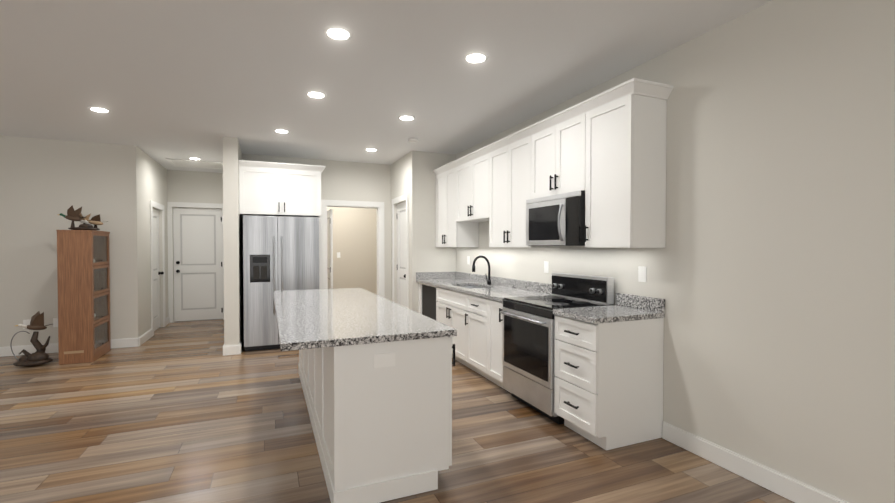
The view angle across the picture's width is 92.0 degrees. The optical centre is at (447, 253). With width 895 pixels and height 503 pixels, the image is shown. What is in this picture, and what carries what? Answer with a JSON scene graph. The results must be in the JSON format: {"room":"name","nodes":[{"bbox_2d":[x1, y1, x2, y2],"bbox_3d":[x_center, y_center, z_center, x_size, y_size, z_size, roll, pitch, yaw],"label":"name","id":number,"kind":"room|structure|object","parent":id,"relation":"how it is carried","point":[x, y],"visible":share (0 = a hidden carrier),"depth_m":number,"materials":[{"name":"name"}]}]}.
{"room":"kitchen","nodes":[
{"label":"kitchen","id":0,"kind":"room"},
{"bbox_2d":[0,135,143,346],"bbox_3d":[-6.345,-0.089,5.294,4.260,2.820,0.120,0,1,-23],"label":"wall","id":1,"kind":"structure","parent":0,"point":[41,179],"depth_m":5.71,"materials":[{"name":"white paint"}]},
{"bbox_2d":[23,319,30,328],"bbox_3d":[-5.464,0.916,5.608,0.075,0.120,0.003,0,1,-23],"label":"electrical outlet plate","id":2,"kind":"object","parent":1,"relation":"attached to","point":[25,322],"depth_m":5.61,"materials":[{"name":"white plastic"}]},
{"bbox_2d":[53,318,57,326],"bbox_3d":[-5.183,0.914,5.726,0.075,0.120,0.003,0,1,-23],"label":"electrical outlet plate","id":3,"kind":"object","parent":1,"relation":"attached to","point":[55,320],"depth_m":5.72,"materials":[{"name":"white plastic"}]},
{"bbox_2d":[0,337,139,356],"bbox_3d":[-6.295,1.257,5.261,4.249,0.124,0.019,0,1,-23],"label":"baseboard","id":4,"kind":"structure","parent":1,"relation":"attached to","point":[127,342],"depth_m":5.70,"materials":[{"name":"white wood"}]},
{"bbox_2d":[140,149,167,332],"bbox_3d":[-4.855,-0.118,7.097,0.120,2.820,2.040,0,1,-23],"label":"wall","id":5,"kind":"structure","parent":0,"point":[153,176],"depth_m":6.70,"materials":[{"name":"white paint"}]},
{"bbox_2d":[153,209,163,330],"bbox_3d":[-4.841,0.267,7.164,0.112,2.024,0.752,0,1,-23],"label":"door","id":6,"kind":"structure","parent":5,"relation":"in","point":[156,275],"depth_m":7.31,"materials":[{"name":"white wood"}]},
{"bbox_2d":[140,200,223,345],"bbox_3d":[-4.301,0.173,7.204,0.981,2.227,2.040,0,1,-23],"label":"door frame","id":7,"kind":"structure","parent":5,"relation":"attached to","point":[143,338],"depth_m":7.93,"materials":[{"name":"white wood"}]},
{"bbox_2d":[168,170,219,322],"bbox_3d":[-4.644,-0.137,8.226,1.140,2.820,0.120,0,1,-23],"label":"wall","id":8,"kind":"structure","parent":0,"point":[183,186],"depth_m":8.09,"materials":[{"name":"white paint"}]},
{"bbox_2d":[173,207,222,320],"bbox_3d":[-4.711,0.200,8.165,0.807,2.124,0.112,0,1,-23],"label":"hall door","id":9,"kind":"structure","parent":8,"relation":"in","point":[198,279],"depth_m":8.18,"materials":[{"name":"white wood"}]},
{"bbox_2d":[220,137,251,345],"bbox_3d":[-3.472,-0.122,7.291,0.300,2.820,3.650,0,1,-23],"label":"wall","id":10,"kind":"structure","parent":0,"point":[229,179],"depth_m":5.60,"materials":[{"name":"white paint"}]},
{"bbox_2d":[223,345,227,355],"bbox_3d":[-3.484,1.229,6.989,0.016,0.124,3.099,0,1,-23],"label":"baseboard","id":11,"kind":"structure","parent":10,"relation":"attached to","point":[225,348],"depth_m":5.57,"materials":[{"name":"white wood"}]},
{"bbox_2d":[252,154,391,300],"bbox_3d":[-2.011,-0.118,7.100,2.430,2.820,0.150,0,1,-23],"label":"wall","id":12,"kind":"structure","parent":0,"point":[354,229],"depth_m":7.46,"materials":[{"name":"white paint"}]},
{"bbox_2d":[239,160,325,288],"bbox_3d":[-2.422,0.025,6.366,1.114,2.552,0.925,0,1,-23],"label":"upper cabinet","id":13,"kind":"object","parent":12,"relation":"attached to","point":[277,189],"visible":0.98,"depth_m":5.95,"materials":[{"name":"white wood"}]},
{"bbox_2d":[327,209,332,288],"bbox_3d":[-2.132,0.259,7.603,0.112,2.024,0.800,0,1,-23],"label":"open door leaf","id":14,"kind":"structure","parent":12,"relation":"in","point":[330,246],"depth_m":7.27,"materials":[{"name":"white wood"}]},
{"bbox_2d":[321,193,408,307],"bbox_3d":[-1.317,0.191,6.767,1.170,2.207,1.330,0,1,-23],"label":"door frame","id":15,"kind":"structure","parent":12,"relation":"attached to","point":[379,206],"depth_m":7.15,"materials":[{"name":"white wood"}]},
{"bbox_2d":[0,0,771,172],"bbox_3d":[-2.665,-1.503,2.517,9.525,0.100,13.600,0,1,-23],"label":"ceiling","id":16,"kind":"structure","parent":0,"point":[161,80],"depth_m":3.39,"materials":[{"name":"white paint"}]},
{"bbox_2d":[88,106,110,112],"bbox_3d":[-3.581,-1.479,4.443,0.189,0.010,0.189,0,1,22],"label":"recessed light","id":17,"kind":"object","parent":16,"relation":"in","point":[98,109],"depth_m":4.42,"materials":[{"name":"white plastic"}]},
{"bbox_2d":[165,158,222,169],"bbox_3d":[-4.274,-1.524,7.372,0.800,0.014,0.700,0,1,-23],"label":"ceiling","id":18,"kind":"structure","parent":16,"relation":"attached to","point":[195,164],"depth_m":7.35,"materials":[{"name":"white paint"}]},
{"bbox_2d":[188,157,201,159],"bbox_3d":[-4.037,-1.519,6.907,0.189,0.010,0.189,0,1,22],"label":"recessed light","id":19,"kind":"object","parent":16,"relation":"in","point":[194,158],"depth_m":6.87,"materials":[{"name":"white"}]},
{"bbox_2d":[273,129,289,132],"bbox_3d":[-2.024,-1.493,5.267,0.189,0.010,0.189,0,1,22],"label":"recessed light","id":20,"kind":"object","parent":16,"relation":"in","point":[275,130],"depth_m":5.26,"materials":[{"name":"white plastic"}]},
{"bbox_2d":[305,91,326,97],"bbox_3d":[-1.219,-1.472,4.000,0.189,0.010,0.189,0,1,22],"label":"recessed light","id":21,"kind":"object","parent":16,"relation":"in","point":[314,94],"depth_m":3.98,"materials":[{"name":"white"}]},
{"bbox_2d":[323,26,352,40],"bbox_3d":[-0.723,-1.453,2.852,0.189,0.010,0.189,0,1,22],"label":"recessed light","id":22,"kind":"object","parent":16,"relation":"in","point":[339,33],"depth_m":2.84,"materials":[{"name":"white"}]},
{"bbox_2d":[365,148,377,150],"bbox_3d":[-1.107,-1.509,6.279,0.189,0.010,0.189,0,1,22],"label":"recessed light","id":23,"kind":"object","parent":16,"relation":"in","point":[367,149],"depth_m":6.24,"materials":[{"name":"white plastic"}]},
{"bbox_2d":[398,115,414,120],"bbox_3d":[-0.446,-1.484,4.724,0.189,0.010,0.189,0,1,22],"label":"recessed light","id":24,"kind":"object","parent":16,"relation":"in","point":[403,117],"depth_m":4.70,"materials":[{"name":"white plastic"}]},
{"bbox_2d":[408,138,417,142],"bbox_3d":[-0.450,-1.487,5.665,0.130,0.030,0.130,0,1,-23],"label":"smoke detector","id":25,"kind":"object","parent":16,"relation":"attached to","point":[413,140],"visible":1,"depth_m":5.62,"materials":[{"name":"white plastic"}]},
{"bbox_2d":[463,52,488,63],"bbox_3d":[0.211,-1.459,3.221,0.189,0.010,0.189,0,1,22],"label":"recessed light","id":26,"kind":"object","parent":16,"relation":"in","point":[472,57],"depth_m":3.20,"materials":[{"name":"white"}]},
{"bbox_2d":[0,319,794,502],"bbox_3d":[-2.665,1.416,2.564,9.525,0.100,13.600,0,1,-23],"label":"floor","id":27,"kind":"structure","parent":0,"point":[181,412],"depth_m":3.07,"materials":[{"name":"brown wood"}]},
{"bbox_2d":[10,311,52,366],"bbox_3d":[-4.921,1.005,5.105,0.378,0.634,0.273,0,1,-23],"label":"eagle sculpture","id":28,"kind":"object","parent":27,"relation":"on","point":[39,356],"visible":1,"depth_m":5.09,"materials":[{"name":"brown"}]},
{"bbox_2d":[56,230,110,364],"bbox_3d":[-4.583,0.513,5.476,0.343,1.604,0.652,0,1,-23],"label":"display cabinet","id":29,"kind":"object","parent":27,"relation":"on","point":[83,275],"visible":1,"depth_m":5.21,"materials":[{"name":"brown wood"}]},
{"bbox_2d":[58,206,107,229],"bbox_3d":[-4.605,-0.443,5.452,0.484,0.306,0.487,0,1,-23],"label":"carving","id":30,"kind":"object","parent":29,"relation":"on","point":[73,215],"visible":0.96,"depth_m":5.37,"materials":[{"name":"brown wood"}]},
{"bbox_2d":[243,215,318,350],"bbox_3d":[-2.417,0.393,6.292,0.966,1.817,0.982,0,1,-23],"label":"refrigerator","id":31,"kind":"object","parent":27,"relation":"on","point":[280,253],"visible":0.79,"depth_m":5.84,"materials":[{"name":"silver metal"}]},
{"bbox_2d":[298,337,454,502],"bbox_3d":[-0.796,0.904,3.668,0.718,0.882,2.738,0,1,-23],"label":"kitchen island","id":32,"kind":"object","parent":27,"relation":"on","point":[380,415],"visible":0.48,"depth_m":2.42,"materials":[{"name":"painted wood"},{"name":"granite"},{"name":"black metal"}]},
{"bbox_2d":[273,288,456,350],"bbox_3d":[-0.923,0.443,3.613,0.960,0.038,2.780,0,1,-23],"label":"island countertop","id":33,"kind":"structure","parent":32,"relation":"on","point":[314,318],"depth_m":2.82,"materials":[{"name":"stone"}]},
{"bbox_2d":[418,282,478,353],"bbox_3d":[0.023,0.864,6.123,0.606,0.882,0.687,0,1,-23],"label":"base cabinet","id":34,"kind":"object","parent":27,"relation":"on","point":[442,305],"depth_m":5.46,"materials":[{"name":"white wood"}]},
{"bbox_2d":[416,271,664,323],"bbox_3d":[0.561,0.374,4.777,0.647,0.138,3.789,0,1,-23],"label":"countertop","id":35,"kind":"structure","parent":34,"relation":"on","point":[627,307],"depth_m":4.26,"materials":[{"name":"stone"}]},
{"bbox_2d":[460,286,482,287],"bbox_3d":[0.300,0.534,5.383,0.392,0.198,0.692,0,1,-23],"label":"sink","id":36,"kind":"object","parent":35,"relation":"in","point":[471,287],"visible":0.06,"depth_m":5.72,"materials":[{"name":"silver metal"}]},
{"bbox_2d":[472,255,490,284],"bbox_3d":[0.421,0.206,5.469,0.266,0.370,0.107,0,1,-23],"label":"faucet","id":37,"kind":"object","parent":35,"relation":"on","point":[488,263],"visible":0.98,"depth_m":5.46,"materials":[{"name":"black metal"}]},
{"bbox_2d":[462,293,482,374],"bbox_3d":[0.598,0.887,4.722,0.626,0.882,0.616,0,1,-23],"label":"base cabinet","id":38,"kind":"object","parent":27,"relation":"on","point":[471,304],"depth_m":4.73,"materials":[{"name":"white wood"}]},
{"bbox_2d":[482,298,510,392],"bbox_3d":[0.748,0.893,4.365,0.626,0.882,0.390,0,1,-23],"label":"base cabinet","id":39,"kind":"object","parent":27,"relation":"on","point":[492,319],"depth_m":4.30,"materials":[{"name":"white wood"}]},
{"bbox_2d":[500,273,613,423],"bbox_3d":[0.921,0.769,3.807,0.682,1.147,0.759,0,1,-23],"label":"stove","id":40,"kind":"object","parent":27,"relation":"on","point":[528,359],"visible":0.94,"depth_m":3.67,"materials":[{"name":"silver metal"}]},
{"bbox_2d":[554,315,663,449],"bbox_3d":[1.208,0.911,3.263,0.626,0.882,0.456,0,1,-23],"label":"base cabinet","id":41,"kind":"object","parent":27,"relation":"on","point":[608,386],"depth_m":3.07,"materials":[{"name":"white wood"}]},
{"bbox_2d":[392,151,419,312],"bbox_3d":[-0.691,-0.116,6.936,0.120,2.820,1.170,0,1,-23],"label":"wall","id":42,"kind":"structure","parent":0,"point":[406,170],"depth_m":6.42,"materials":[{"name":"white paint"}]},
{"bbox_2d":[397,202,405,306],"bbox_3d":[-0.735,0.230,6.956,0.112,2.104,0.702,0,1,-23],"label":"pantry door","id":43,"kind":"structure","parent":42,"relation":"in","point":[401,253],"depth_m":7.05,"materials":[{"name":"white wood"}]},
{"bbox_2d":[420,151,455,271],"bbox_3d":[-0.170,-0.110,6.585,0.570,2.820,0.120,0,1,-23],"label":"wall","id":44,"kind":"structure","parent":0,"point":[432,258],"depth_m":6.48,"materials":[{"name":"white paint"}]},
{"bbox_2d":[456,0,894,502],"bbox_3d":[1.235,-0.070,4.160,0.120,2.820,13.220,0,1,-23],"label":"wall","id":45,"kind":"structure","parent":0,"point":[770,272],"depth_m":2.45,"materials":[{"name":"white paint"}]},
{"bbox_2d":[435,166,478,246],"bbox_3d":[0.135,-0.629,6.184,0.337,1.070,0.835,0,1,-23],"label":"upper cabinet","id":46,"kind":"object","parent":45,"relation":"attached to","point":[448,233],"depth_m":6.06,"materials":[{"name":"white wood"}]},
{"bbox_2d":[453,154,484,221],"bbox_3d":[0.452,-0.786,5.421,0.337,0.730,0.929,0,1,-23],"label":"upper cabinet","id":47,"kind":"object","parent":45,"relation":"attached to","point":[468,178],"depth_m":5.40,"materials":[{"name":"white wood"}]},
{"bbox_2d":[485,134,559,246],"bbox_3d":[0.795,-0.603,4.605,0.337,1.070,0.962,0,1,-23],"label":"upper cabinet","id":48,"kind":"object","parent":45,"relation":"attached to","point":[506,167],"depth_m":4.54,"materials":[{"name":"white wood"}]},
{"bbox_2d":[544,261,548,272],"bbox_3d":[1.028,0.139,4.492,0.003,0.120,0.075,0,1,-23],"label":"electrical outlet plate","id":49,"kind":"object","parent":45,"relation":"attached to","point":[546,263],"depth_m":4.49,"materials":[{"name":"white plastic"}]},
{"bbox_2d":[529,114,576,198],"bbox_3d":[1.105,-0.821,3.858,0.337,0.610,0.765,0,1,-23],"label":"upper cabinet","id":50,"kind":"object","parent":45,"relation":"attached to","point":[552,150],"depth_m":3.81,"materials":[{"name":"white wood"}]},
{"bbox_2d":[526,190,584,245],"bbox_3d":[1.055,-0.290,3.845,0.446,0.440,0.759,0,1,-23],"label":"microwave","id":51,"kind":"object","parent":50,"relation":"attached to","point":[556,220],"visible":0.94,"depth_m":3.69,"materials":[{"name":"silver metal"}]},
{"bbox_2d":[577,90,667,247],"bbox_3d":[1.332,-0.582,3.319,0.337,1.070,0.528,0,1,-23],"label":"upper cabinet","id":52,"kind":"object","parent":45,"relation":"attached to","point":[605,151],"depth_m":3.12,"materials":[{"name":"white wood"}]},
{"bbox_2d":[638,266,645,281],"bbox_3d":[1.509,0.158,3.343,0.003,0.120,0.075,0,1,-23],"label":"electrical outlet plate","id":53,"kind":"object","parent":45,"relation":"attached to","point":[641,273],"depth_m":3.35,"materials":[{"name":"white plastic"}]},
{"bbox_2d":[662,421,848,502],"bbox_3d":[2.623,1.333,0.681,0.019,0.124,5.390,0,1,-23],"label":"baseboard","id":54,"kind":"structure","parent":45,"relation":"attached to","point":[768,479],"depth_m":2.60,"materials":[{"name":"white wood"}]}
]}

